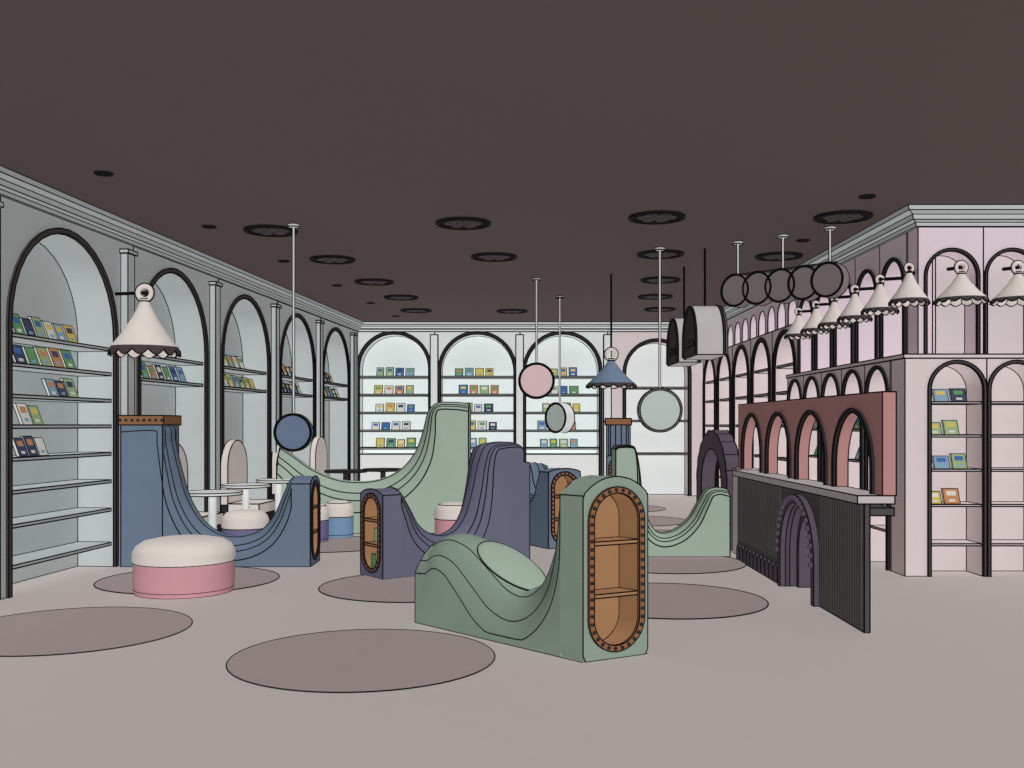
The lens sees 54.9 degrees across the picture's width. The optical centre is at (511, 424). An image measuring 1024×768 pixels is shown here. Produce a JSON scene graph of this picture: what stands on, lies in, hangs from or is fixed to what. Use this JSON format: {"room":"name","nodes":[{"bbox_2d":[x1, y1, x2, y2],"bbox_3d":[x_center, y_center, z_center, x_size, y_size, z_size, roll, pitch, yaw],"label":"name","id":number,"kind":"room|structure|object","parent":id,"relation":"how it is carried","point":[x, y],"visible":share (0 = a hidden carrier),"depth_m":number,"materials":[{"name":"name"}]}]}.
{"room":"bookshop","nodes":[
{"label":"bookshop","id":0,"kind":"room"},
{"bbox_2d":[0,0,1023,321],"bbox_3d":[0.750,-2.210,10.050,14.500,0.100,23.100,0,0,0],"label":"ceiling","id":1,"kind":"structure","parent":0,"point":[362,125],"depth_m":7.13,"materials":[{"name":"brown paint"}]},
{"bbox_2d":[94,170,112,176],"bbox_3d":[-3.500,-2.154,8.440,0.162,0.017,0.162,0,0,0],"label":"recessed light","id":2,"kind":"object","parent":1,"relation":"in","point":[98,173],"visible":1,"depth_m":8.45,"materials":[{"name":"black metal"}]},
{"bbox_2d":[202,225,216,228],"bbox_3d":[-3.290,-2.154,10.700,0.162,0.017,0.162,0,0,0],"label":"recessed light","id":3,"kind":"object","parent":1,"relation":"in","point":[203,226],"visible":1,"depth_m":10.69,"materials":[{"name":"black metal"}]},
{"bbox_2d":[243,224,297,236],"bbox_3d":[-2.670,-2.145,10.900,0.590,0.032,0.590,0,0,0],"label":"ceiling light","id":4,"kind":"object","parent":1,"relation":"attached to","point":[265,230],"depth_m":10.85,"materials":[{"name":"black metal"}]},
{"bbox_2d":[278,260,289,262],"bbox_3d":[-3.000,-2.154,12.950,0.162,0.017,0.162,0,0,0],"label":"recessed light","id":5,"kind":"object","parent":1,"relation":"in","point":[281,261],"visible":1,"depth_m":12.95,"materials":[{"name":"black metal"}]},
{"bbox_2d":[273,223,313,451],"bbox_3d":[-2.350,-0.940,10.600,0.415,2.455,0.136,0,0,0],"label":"sign","id":6,"kind":"object","parent":1,"relation":"hanging from","point":[292,432],"visible":1,"depth_m":10.56,"materials":[{"name":"metal"}]},
{"bbox_2d":[310,255,355,263],"bbox_3d":[-2.330,-2.145,12.800,0.590,0.032,0.590,0,0,0],"label":"ceiling light","id":7,"kind":"object","parent":1,"relation":"attached to","point":[323,259],"depth_m":12.74,"materials":[{"name":"black metal"}]},
{"bbox_2d":[355,278,393,285],"bbox_3d":[-2.070,-2.145,14.800,0.590,0.032,0.590,0,0,0],"label":"ceiling light","id":8,"kind":"object","parent":1,"relation":"attached to","point":[367,281],"depth_m":14.76,"materials":[{"name":"black metal"}]},
{"bbox_2d":[384,295,418,300],"bbox_3d":[-1.870,-2.145,16.600,0.590,0.032,0.590,0,0,0],"label":"ceiling light","id":9,"kind":"object","parent":1,"relation":"attached to","point":[389,297],"depth_m":16.54,"materials":[{"name":"black metal"}]},
{"bbox_2d":[401,308,431,312],"bbox_3d":[-1.800,-2.145,18.500,0.590,0.032,0.590,0,0,0],"label":"ceiling light","id":10,"kind":"object","parent":1,"relation":"attached to","point":[407,310],"depth_m":18.42,"materials":[{"name":"black metal"}]},
{"bbox_2d":[436,217,490,229],"bbox_3d":[-0.520,-2.145,10.500,0.590,0.032,0.590,0,0,0],"label":"ceiling light","id":11,"kind":"object","parent":1,"relation":"attached to","point":[453,223],"depth_m":10.45,"materials":[{"name":"black metal"}]},
{"bbox_2d":[471,252,516,261],"bbox_3d":[-0.230,-2.145,12.600,0.590,0.032,0.590,0,0,0],"label":"ceiling light","id":12,"kind":"object","parent":1,"relation":"attached to","point":[486,256],"depth_m":12.56,"materials":[{"name":"black metal"}]},
{"bbox_2d":[497,309,526,313],"bbox_3d":[0.000,-2.145,18.600,0.590,0.032,0.590,0,0,0],"label":"ceiling light","id":13,"kind":"object","parent":1,"relation":"attached to","point":[506,311],"depth_m":18.56,"materials":[{"name":"black metal"}]},
{"bbox_2d":[359,322,668,331],"bbox_3d":[0.395,-2.064,20.730,7.310,0.208,0.201,0,0,0],"label":"trim","id":14,"kind":"structure","parent":1,"relation":"attached to","point":[367,326],"depth_m":20.71,"materials":[{"name":"grey"}]},
{"bbox_2d":[518,278,554,398],"bbox_3d":[0.360,-1.275,14.500,0.541,1.791,0.142,0,0,0],"label":"sign","id":15,"kind":"object","parent":1,"relation":"hanging from","point":[536,380],"visible":1,"depth_m":14.46,"materials":[{"name":"metal"}]},
{"bbox_2d":[545,295,574,432],"bbox_3d":[0.800,-1.015,16.500,0.223,2.313,0.518,0,0,-41],"label":"sign","id":16,"kind":"object","parent":1,"relation":"hanging from","point":[559,417],"visible":1,"depth_m":16.45,"materials":[{"name":"metal"}]},
{"bbox_2d":[586,274,636,388],"bbox_3d":[1.420,-1.346,14.100,0.732,1.646,0.732,0,0,0],"label":"pendant lamp","id":17,"kind":"object","parent":1,"relation":"hanging from","point":[611,375],"visible":1,"depth_m":13.97,"materials":[{"name":"blue"}]},
{"bbox_2d":[638,294,672,299],"bbox_3d":[2.400,-2.145,16.500,0.590,0.032,0.590,0,0,0],"label":"ceiling light","id":18,"kind":"object","parent":1,"relation":"attached to","point":[646,296],"depth_m":16.44,"materials":[{"name":"black metal"}]},
{"bbox_2d":[628,210,685,224],"bbox_3d":[1.500,-2.145,10.200,0.590,0.032,0.590,0,0,0],"label":"ceiling light","id":19,"kind":"object","parent":1,"relation":"attached to","point":[655,217],"depth_m":10.15,"materials":[{"name":"black metal"}]},
{"bbox_2d":[637,247,682,432],"bbox_3d":[1.800,-1.037,12.000,0.547,2.262,0.138,0,0,0],"label":"sign","id":20,"kind":"object","parent":1,"relation":"hanging from","point":[659,409],"visible":1,"depth_m":11.96,"materials":[{"name":"metal"}]},
{"bbox_2d":[644,307,675,311],"bbox_3d":[2.750,-2.145,18.300,0.590,0.032,0.590,0,0,0],"label":"ceiling light","id":21,"kind":"object","parent":1,"relation":"attached to","point":[651,309],"depth_m":18.23,"materials":[{"name":"black metal"}]},
{"bbox_2d":[637,249,683,258],"bbox_3d":[1.870,-2.145,12.400,0.590,0.032,0.590,0,0,0],"label":"ceiling light","id":22,"kind":"object","parent":1,"relation":"attached to","point":[668,253],"depth_m":12.36,"materials":[{"name":"black metal"}]},
{"bbox_2d":[641,276,679,283],"bbox_3d":[2.200,-2.145,14.600,0.590,0.032,0.590,0,0,0],"label":"ceiling light","id":23,"kind":"object","parent":1,"relation":"attached to","point":[664,279],"depth_m":14.56,"materials":[{"name":"black metal"}]},
{"bbox_2d":[666,267,701,366],"bbox_3d":[2.340,-1.495,13.450,0.334,1.344,0.938,0,0,0],"label":"sign box","id":24,"kind":"object","parent":1,"relation":"hanging from","point":[674,333],"visible":0.62,"depth_m":13.42,"materials":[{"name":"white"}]},
{"bbox_2d":[682,248,727,359],"bbox_3d":[2.350,-1.495,12.050,0.394,1.344,0.938,0,0,0],"label":"sign box","id":25,"kind":"object","parent":1,"relation":"hanging from","point":[705,328],"visible":1,"depth_m":11.69,"materials":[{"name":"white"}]},
{"bbox_2d":[720,240,749,307],"bbox_3d":[2.660,-1.775,11.600,0.156,0.786,0.392,0,0,-44],"label":"lamp","id":26,"kind":"object","parent":1,"relation":"hanging from","point":[731,287],"visible":0.93,"depth_m":11.58,"materials":[{"name":"metal"}]},
{"bbox_2d":[755,251,802,260],"bbox_3d":[3.400,-2.145,12.550,0.590,0.032,0.590,0,0,0],"label":"ceiling light","id":27,"kind":"object","parent":1,"relation":"attached to","point":[770,256],"depth_m":12.50,"materials":[{"name":"black metal"}]},
{"bbox_2d":[764,234,794,303],"bbox_3d":[3.080,-1.775,11.200,0.156,0.786,0.392,0,0,-44],"label":"lamp","id":28,"kind":"object","parent":1,"relation":"hanging from","point":[780,293],"visible":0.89,"depth_m":11.17,"materials":[{"name":"metal"}]},
{"bbox_2d":[739,261,837,274],"bbox_3d":[3.065,-1.770,11.175,0.024,0.024,1.344,0,0,-44],"label":"rail","id":29,"kind":"object","parent":28,"relation":"attached to","point":[816,264],"visible":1,"depth_m":11.11,"materials":[{"name":"black metal"}]},
{"bbox_2d":[742,271,771,305],"bbox_3d":[2.870,-1.580,11.400,0.156,0.396,0.392,0,0,-44],"label":"lamp","id":30,"kind":"object","parent":29,"relation":"hanging from","point":[756,279],"visible":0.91,"depth_m":11.36,"materials":[{"name":"black metal"}]},
{"bbox_2d":[787,265,818,301],"bbox_3d":[3.280,-1.580,10.980,0.155,0.396,0.392,0,0,-44],"label":"lamp","id":31,"kind":"object","parent":29,"relation":"hanging from","point":[803,291],"visible":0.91,"depth_m":10.96,"materials":[{"name":"black"}]},
{"bbox_2d":[796,239,809,241],"bbox_3d":[3.400,-2.154,11.500,0.162,0.017,0.162,0,0,0],"label":"recessed light","id":32,"kind":"object","parent":1,"relation":"in","point":[798,240],"visible":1,"depth_m":11.48,"materials":[{"name":"black metal"}]},
{"bbox_2d":[810,226,849,298],"bbox_3d":[3.470,-1.775,10.750,0.155,0.785,0.391,0,0,-44],"label":"sign","id":33,"kind":"object","parent":1,"relation":"hanging from","point":[829,279],"visible":1,"depth_m":10.71,"materials":[{"name":"metal"}]},
{"bbox_2d":[813,210,872,223],"bbox_3d":[3.420,-2.145,10.180,0.590,0.032,0.590,0,0,0],"label":"ceiling light","id":34,"kind":"object","parent":1,"relation":"attached to","point":[841,216],"depth_m":10.15,"materials":[{"name":"black metal"}]},
{"bbox_2d":[858,194,875,198],"bbox_3d":[3.350,-2.154,9.290,0.162,0.017,0.162,0,0,0],"label":"recessed light","id":35,"kind":"object","parent":1,"relation":"in","point":[865,196],"visible":1,"depth_m":9.29,"materials":[{"name":"black metal"}]},
{"bbox_2d":[723,204,1023,319],"bbox_3d":[5.440,-2.064,15.220,3.132,0.200,11.172,0,0,0],"label":"trim","id":36,"kind":"structure","parent":1,"relation":"attached to","point":[908,217],"depth_m":9.77,"materials":[{"name":"grey paint"}]},
{"bbox_2d":[0,495,1023,767],"bbox_3d":[0.750,1.550,10.050,14.500,0.100,23.100,0,0,0],"label":"floor","id":37,"kind":"structure","parent":0,"point":[937,679],"depth_m":5.54,"materials":[{"name":"beige concrete"}]},
{"bbox_2d":[0,195,137,599],"bbox_3d":[-4.444,-0.235,9.660,0.544,3.484,2.414,0,0,5],"label":"bookcase","id":38,"kind":"object","parent":37,"relation":"on","point":[60,509],"visible":0.97,"depth_m":9.97,"materials":[{"name":"grey wood"}]},
{"bbox_2d":[13,313,78,456],"bbox_3d":[-4.467,-0.363,9.287,0.117,1.309,1.262,0,0,5],"label":"books","id":39,"kind":"object","parent":38,"relation":"in","point":[23,446],"visible":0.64,"depth_m":9.27,"materials":[{"name":"multicoloured paper"}]},
{"bbox_2d":[107,283,180,358],"bbox_3d":[-3.854,-1.101,10.300,0.754,0.776,0.726,0,0,0],"label":"shade lamp","id":40,"kind":"object","parent":38,"relation":"attached to","point":[144,334],"visible":1,"depth_m":10.15,"materials":[{"name":"white fabric"}]},
{"bbox_2d":[0,607,192,656],"bbox_3d":[-3.250,1.498,7.230,1.728,0.011,1.728,0,0,0],"label":"round rug","id":41,"kind":"object","parent":37,"relation":"on","point":[85,629],"visible":1,"depth_m":7.21,"materials":[{"name":"brown carpet"}]},
{"bbox_2d":[133,246,222,511],"bbox_3d":[-4.223,-0.235,12.050,0.547,3.487,2.417,0,0,5],"label":"bookcase","id":42,"kind":"object","parent":37,"relation":"on","point":[186,301],"visible":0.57,"depth_m":12.80,"materials":[{"name":"grey wood"}]},
{"bbox_2d":[142,356,186,381],"bbox_3d":[-4.234,-0.767,11.796,0.116,0.478,1.402,0,0,5],"label":"books","id":43,"kind":"object","parent":42,"relation":"in","point":[155,371],"visible":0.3,"depth_m":11.91,"materials":[{"name":"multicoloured paper"}]},
{"bbox_2d":[93,566,279,593],"bbox_3d":[-3.130,1.498,9.550,1.712,0.015,1.712,0,0,0],"label":"round rug","id":44,"kind":"object","parent":37,"relation":"on","point":[245,577],"visible":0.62,"depth_m":9.47,"materials":[{"name":"brown carpet"}]},
{"bbox_2d":[131,535,235,598],"bbox_3d":[-2.960,1.255,8.900,0.900,0.500,0.900,0,0,0],"label":"round stool","id":45,"kind":"object","parent":44,"relation":"on","point":[173,566],"visible":1,"depth_m":8.55,"materials":[{"name":"pink fabric"}]},
{"bbox_2d":[179,444,223,531],"bbox_3d":[-3.808,0.855,11.602,0.558,1.308,0.778,0,0,5],"label":"armchair","id":46,"kind":"object","parent":37,"relation":"on","point":[182,455],"visible":0.04,"depth_m":11.86,"materials":[{"name":"white"}]},
{"bbox_2d":[189,489,242,529],"bbox_3d":[-3.360,1.125,11.050,0.672,0.762,0.672,0,0,0],"label":"cafe table","id":47,"kind":"object","parent":37,"relation":"on","point":[212,494],"visible":0.47,"depth_m":11.01,"materials":[{"name":"white"}]},
{"bbox_2d":[117,415,320,566],"bbox_3d":[-3.129,0.700,10.643,2.055,1.614,0.567,0,0,0],"label":"bookcase","id":48,"kind":"object","parent":37,"relation":"on","point":[156,501],"visible":0.92,"depth_m":10.40,"materials":[{"name":"blue wood"}]},
{"bbox_2d":[221,509,268,534],"bbox_3d":[-3.180,1.256,11.750,0.560,0.502,0.560,0,0,0],"label":"round stool","id":49,"kind":"object","parent":37,"relation":"on","point":[239,521],"visible":0.38,"depth_m":11.53,"materials":[{"name":"white fabric"}]},
{"bbox_2d":[221,483,270,508],"bbox_3d":[-3.350,1.125,12.400,0.612,0.762,0.612,0,0,0],"label":"cafe table","id":50,"kind":"object","parent":37,"relation":"on","point":[245,487],"visible":0.53,"depth_m":12.36,"materials":[{"name":"white"}]},
{"bbox_2d":[221,440,274,520],"bbox_3d":[-3.623,0.855,13.602,0.558,1.308,0.778,0,0,5],"label":"armchair","id":51,"kind":"object","parent":37,"relation":"on","point":[234,463],"visible":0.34,"depth_m":13.46,"materials":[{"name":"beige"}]},
{"bbox_2d":[219,279,281,498],"bbox_3d":[-4.002,-0.235,14.450,0.550,3.490,2.420,0,0,5],"label":"bookcase","id":52,"kind":"object","parent":37,"relation":"on","point":[250,320],"visible":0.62,"depth_m":15.19,"materials":[{"name":"grey wood"}]},
{"bbox_2d":[225,354,255,388],"bbox_3d":[-4.009,-0.768,14.230,0.116,0.482,1.474,0,0,5],"label":"books","id":53,"kind":"object","parent":52,"relation":"in","point":[234,361],"visible":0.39,"depth_m":14.26,"materials":[{"name":"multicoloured paper"}]},
{"bbox_2d":[256,478,289,511],"bbox_3d":[-3.200,1.125,13.500,0.612,0.762,0.612,0,0,0],"label":"cafe table","id":54,"kind":"object","parent":37,"relation":"on","point":[278,483],"visible":0.43,"depth_m":13.46,"materials":[{"name":"white"}]},
{"bbox_2d":[271,446,292,498],"bbox_3d":[-3.434,0.855,15.652,0.558,1.308,0.778,0,0,5],"label":"armchair","id":55,"kind":"object","parent":37,"relation":"on","point":[274,454],"visible":0.05,"depth_m":15.32,"materials":[{"name":"white"}]},
{"bbox_2d":[278,301,324,465],"bbox_3d":[-3.780,-0.235,16.850,0.554,3.494,2.424,0,0,5],"label":"bookcase","id":56,"kind":"object","parent":37,"relation":"on","point":[308,326],"visible":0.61,"depth_m":17.59,"materials":[{"name":"grey wood"}]},
{"bbox_2d":[282,364,301,393],"bbox_3d":[-3.794,-0.771,16.576,0.122,0.490,1.366,0,0,5],"label":"books","id":57,"kind":"object","parent":56,"relation":"in","point":[286,387],"visible":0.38,"depth_m":16.62,"materials":[{"name":"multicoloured paper"}]},
{"bbox_2d":[309,436,326,474],"bbox_3d":[-3.249,0.855,17.652,0.558,1.308,0.778,0,0,5],"label":"armchair","id":58,"kind":"object","parent":37,"relation":"on","point":[318,448],"visible":0.22,"depth_m":17.53,"materials":[{"name":"beige"}]},
{"bbox_2d":[321,317,357,480],"bbox_3d":[-3.544,-0.235,19.410,0.557,3.497,2.747,0,0,5],"label":"bookcase","id":59,"kind":"object","parent":37,"relation":"on","point":[340,342],"visible":0.56,"depth_m":20.01,"materials":[{"name":"grey wood"}]},
{"bbox_2d":[325,372,338,396],"bbox_3d":[-3.569,-0.771,19.016,0.125,0.492,1.447,0,0,5],"label":"books","id":60,"kind":"object","parent":59,"relation":"in","point":[333,392],"visible":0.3,"depth_m":19.16,"materials":[{"name":"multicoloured paper"}]},
{"bbox_2d":[320,536,359,552],"bbox_3d":[-2.300,1.498,12.400,1.712,0.015,1.712,0,0,0],"label":"round rug","id":61,"kind":"object","parent":37,"relation":"on","point":[351,544],"visible":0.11,"depth_m":12.22,"materials":[{"name":"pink carpet"}]},
{"bbox_2d":[321,503,328,541],"bbox_3d":[-2.550,1.256,12.700,0.384,0.502,0.384,0,0,0],"label":"round stool","id":62,"kind":"object","parent":61,"relation":"on","point":[324,510],"visible":0.31,"depth_m":12.61,"materials":[{"name":"purple fabric"}]},
{"bbox_2d":[326,500,353,537],"bbox_3d":[-2.320,1.256,13.200,0.404,0.502,0.404,0,0,0],"label":"round stool","id":63,"kind":"object","parent":61,"relation":"on","point":[341,512],"visible":0.84,"depth_m":13.03,"materials":[{"name":"blue fabric"}]},
{"bbox_2d":[324,469,366,479],"bbox_3d":[-2.750,1.125,16.300,0.712,0.762,0.712,0,0,0],"label":"cafe table","id":64,"kind":"object","parent":37,"relation":"on","point":[345,472],"visible":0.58,"depth_m":16.22,"materials":[{"name":"black metal"}]},
{"bbox_2d":[226,629,495,692],"bbox_3d":[-0.960,1.498,6.360,1.708,0.011,1.708,0,0,0],"label":"round rug","id":65,"kind":"object","parent":37,"relation":"on","point":[355,660],"visible":1,"depth_m":6.23,"materials":[{"name":"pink carpet"}]},
{"bbox_2d":[318,575,414,602],"bbox_3d":[-0.930,1.498,9.150,1.712,0.015,1.712,0,0,0],"label":"round rug","id":66,"kind":"object","parent":37,"relation":"on","point":[363,588],"visible":0.44,"depth_m":8.96,"materials":[{"name":"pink carpet"}]},
{"bbox_2d":[276,402,470,533],"bbox_3d":[-1.925,0.590,13.900,2.670,1.838,0.620,0,0,0],"label":"bookcase","id":67,"kind":"object","parent":37,"relation":"on","point":[435,474],"visible":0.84,"depth_m":13.60,"materials":[{"name":"green wood"}]},
{"bbox_2d":[363,468,400,478],"bbox_3d":[-2.200,1.125,16.800,0.712,0.762,0.712,0,0,0],"label":"cafe table","id":68,"kind":"object","parent":37,"relation":"on","point":[382,471],"visible":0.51,"depth_m":16.56,"materials":[{"name":"black metal"}]},
{"bbox_2d":[358,332,438,480],"bbox_3d":[-2.430,-0.240,20.975,1.764,3.504,0.534,0,0,0],"label":"bookcase","id":69,"kind":"object","parent":37,"relation":"on","point":[419,351],"visible":0.75,"depth_m":21.20,"materials":[{"name":"white wood"}]},
{"bbox_2d":[371,367,415,446],"bbox_3d":[-2.514,-0.373,20.954,0.941,1.714,0.123,0,0,0],"label":"books","id":70,"kind":"object","parent":69,"relation":"in","point":[378,389],"visible":1,"depth_m":20.94,"materials":[{"name":"multicoloured paper"}]},
{"bbox_2d":[360,441,529,579],"bbox_3d":[-0.673,0.843,10.244,1.833,1.327,0.463,0,0,-37],"label":"bookcase","id":71,"kind":"object","parent":37,"relation":"on","point":[495,506],"visible":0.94,"depth_m":10.29,"materials":[{"name":"purple"}]},
{"bbox_2d":[371,527,376,567],"bbox_3d":[-1.300,1.220,9.755,0.118,0.408,0.188,0,0,-37],"label":"books","id":72,"kind":"object","parent":71,"relation":"in","point":[373,555],"visible":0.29,"depth_m":9.74,"materials":[{"name":"green paper"}]},
{"bbox_2d":[434,502,461,533],"bbox_3d":[-0.750,1.256,12.900,0.540,0.502,0.540,0,0,0],"label":"round stool","id":73,"kind":"object","parent":37,"relation":"on","point":[446,514],"visible":0.3,"depth_m":12.68,"materials":[{"name":"pink"}]},
{"bbox_2d":[435,332,523,451],"bbox_3d":[-0.695,-0.240,20.975,1.894,3.504,0.534,0,0,0],"label":"bookcase","id":74,"kind":"object","parent":37,"relation":"on","point":[503,352],"visible":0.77,"depth_m":21.20,"materials":[{"name":"white wood"}]},
{"bbox_2d":[455,368,498,446],"bbox_3d":[-0.761,-0.367,20.953,0.955,1.702,0.122,0,0,0],"label":"books","id":75,"kind":"object","parent":74,"relation":"in","point":[463,389],"visible":0.66,"depth_m":20.94,"materials":[{"name":"multicoloured paper"}]},
{"bbox_2d":[415,475,647,662],"bbox_3d":[0.080,0.915,6.958,0.494,1.179,1.874,0,0,-43],"label":"bookcase","id":76,"kind":"object","parent":37,"relation":"on","point":[591,604],"visible":1,"depth_m":6.50,"materials":[{"name":"green"}]},
{"bbox_2d":[530,462,580,548],"bbox_3d":[0.395,0.993,12.426,0.462,1.030,1.059,0,0,-30],"label":"bookcase","id":77,"kind":"object","parent":37,"relation":"on","point":[546,485],"visible":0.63,"depth_m":12.05,"materials":[{"name":"blue wood"}]},
{"bbox_2d":[521,332,611,476],"bbox_3d":[1.130,-0.240,20.975,1.944,3.504,0.534,0,0,0],"label":"bookcase","id":78,"kind":"object","parent":37,"relation":"on","point":[584,351],"visible":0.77,"depth_m":21.20,"materials":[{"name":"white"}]},
{"bbox_2d":[537,367,579,446],"bbox_3d":[0.994,-0.372,20.953,0.912,1.713,0.121,0,0,0],"label":"books","id":79,"kind":"object","parent":78,"relation":"in","point":[541,425],"visible":0.59,"depth_m":20.94,"materials":[{"name":"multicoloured paper"}]},
{"bbox_2d":[608,332,702,495],"bbox_3d":[3.030,-0.235,21.003,2.044,3.494,0.479,0,0,0],"label":"bookcase","id":80,"kind":"object","parent":37,"relation":"on","point":[667,460],"visible":0.53,"depth_m":21.20,"materials":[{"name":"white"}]},
{"bbox_2d":[648,505,665,511],"bbox_3d":[1.900,1.498,17.700,1.712,0.015,1.712,0,0,0],"label":"round rug","id":81,"kind":"object","parent":37,"relation":"on","point":[650,508],"visible":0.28,"depth_m":17.64,"materials":[{"name":"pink carpet"}]},
{"bbox_2d":[648,516,684,525],"bbox_3d":[1.900,1.498,15.400,1.712,0.015,1.712,0,0,0],"label":"round rug","id":82,"kind":"object","parent":37,"relation":"on","point":[654,520],"visible":0.21,"depth_m":15.43,"materials":[{"name":"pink carpet"}]},
{"bbox_2d":[604,418,631,475],"bbox_3d":[1.617,0.700,15.029,0.430,1.619,0.939,0,0,6],"label":"bookcase","id":83,"kind":"object","parent":82,"relation":"on","point":[618,430],"visible":0.35,"depth_m":14.99,"materials":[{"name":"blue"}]},
{"bbox_2d":[648,556,745,573],"bbox_3d":[1.680,1.498,10.750,1.712,0.015,1.712,0,0,0],"label":"round rug","id":84,"kind":"object","parent":37,"relation":"on","point":[656,565],"visible":0.41,"depth_m":10.49,"materials":[{"name":"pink carpet"}]},
{"bbox_2d":[611,444,730,556],"bbox_3d":[1.830,0.867,11.425,1.316,1.281,0.466,0,0,0],"label":"bookcase","id":85,"kind":"object","parent":84,"relation":"on","point":[706,531],"visible":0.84,"depth_m":11.20,"materials":[{"name":"green wood"}]},
{"bbox_2d":[648,583,768,619],"bbox_3d":[1.310,1.498,8.450,1.732,0.015,1.732,0,0,0],"label":"round rug","id":86,"kind":"object","parent":37,"relation":"on","point":[667,601],"visible":0.59,"depth_m":8.30,"materials":[{"name":"brown carpet"}]},
{"bbox_2d":[696,430,737,550],"bbox_3d":[2.600,0.783,12.432,0.196,1.450,1.398,0,0,-4],"label":"archway","id":87,"kind":"object","parent":37,"relation":"on","point":[719,446],"visible":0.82,"depth_m":12.27,"materials":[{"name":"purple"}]},
{"bbox_2d":[702,299,798,486],"bbox_3d":[4.242,-0.235,17.350,0.477,3.492,6.922,0,0,0],"label":"bookcase","id":88,"kind":"object","parent":37,"relation":"on","point":[758,361],"visible":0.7,"depth_m":16.57,"materials":[{"name":"pink wood"}]},
{"bbox_2d":[732,391,896,632],"bbox_3d":[2.702,0.630,9.350,0.506,1.751,4.511,0,0,0],"label":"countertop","id":89,"kind":"structure","parent":37,"relation":"on","point":[792,529],"depth_m":8.28,"materials":[{"name":"black"}]},
{"bbox_2d":[786,227,1023,576],"bbox_3d":[5.428,-0.235,11.812,3.139,3.484,4.189,0,0,0],"label":"bookshelf","id":90,"kind":"object","parent":37,"relation":"on","point":[912,352],"visible":0.56,"depth_m":10.05,"materials":[{"name":"pink wood"}]},
{"bbox_2d":[784,307,813,339],"bbox_3d":[3.810,-1.354,13.100,0.379,0.417,0.379,0,0,41],"label":"shade lamp","id":91,"kind":"object","parent":90,"relation":"attached to","point":[798,324],"visible":0.94,"depth_m":13.04,"materials":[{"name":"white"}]},
{"bbox_2d":[800,300,831,334],"bbox_3d":[3.810,-1.354,12.350,0.379,0.417,0.379,0,0,41],"label":"shade lamp","id":92,"kind":"object","parent":90,"relation":"attached to","point":[810,327],"visible":0.96,"depth_m":12.30,"materials":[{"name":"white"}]},
{"bbox_2d":[817,295,851,328],"bbox_3d":[3.810,-1.354,11.650,0.379,0.417,0.379,0,0,41],"label":"shade lamp","id":93,"kind":"object","parent":90,"relation":"attached to","point":[829,320],"visible":0.88,"depth_m":11.59,"materials":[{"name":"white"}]},
{"bbox_2d":[837,284,873,323],"bbox_3d":[3.810,-1.354,10.950,0.379,0.417,0.379,0,0,41],"label":"shade lamp","id":94,"kind":"object","parent":90,"relation":"attached to","point":[851,313],"visible":0.98,"depth_m":10.89,"materials":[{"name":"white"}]},
{"bbox_2d":[861,274,900,315],"bbox_3d":[3.810,-1.354,10.200,0.379,0.417,0.379,0,0,41],"label":"shade lamp","id":95,"kind":"object","parent":90,"relation":"attached to","point":[877,305],"visible":1,"depth_m":10.14,"materials":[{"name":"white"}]},
{"bbox_2d":[813,388,967,503],"bbox_3d":[4.257,0.211,11.785,0.583,1.159,3.918,0,0,0],"label":"books","id":96,"kind":"object","parent":90,"relation":"in","point":[958,460],"visible":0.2,"depth_m":9.86,"materials":[{"name":"multicoloured paper"}]},
{"bbox_2d":[888,262,930,307],"bbox_3d":[3.918,-1.354,9.551,0.674,0.417,0.379,0,0,-43],"label":"shade lamp","id":97,"kind":"object","parent":90,"relation":"attached to","point":[909,292],"visible":1,"depth_m":9.38,"materials":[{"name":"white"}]},
{"bbox_2d":[933,260,989,306],"bbox_3d":[4.340,-1.383,9.538,0.502,0.428,0.538,0,0,0],"label":"shade lamp","id":98,"kind":"object","parent":90,"relation":"attached to","point":[961,290],"visible":1,"depth_m":9.45,"materials":[{"name":"white fabric"}]},
{"bbox_2d":[989,260,1023,306],"bbox_3d":[4.890,-1.383,9.538,0.502,0.428,0.538,0,0,0],"label":"shade lamp","id":99,"kind":"object","parent":90,"relation":"attached to","point":[1012,294],"visible":1,"depth_m":9.48,"materials":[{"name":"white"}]},
{"bbox_3d":[-4.775,-0.330,10.029,2.256,3.672,22.871,0,0,0],"label":"wall","id":100,"kind":"structure","parent":0,"visible":0},
{"bbox_2d":[0,165,363,331],"bbox_3d":[-4.205,-2.064,9.694,0.192,0.200,22.307,0,0,5],"label":"trim","id":101,"kind":"structure","parent":100,"relation":"attached to","point":[16,186],"depth_m":10.84,"materials":[{"name":"grey"}]}
]}

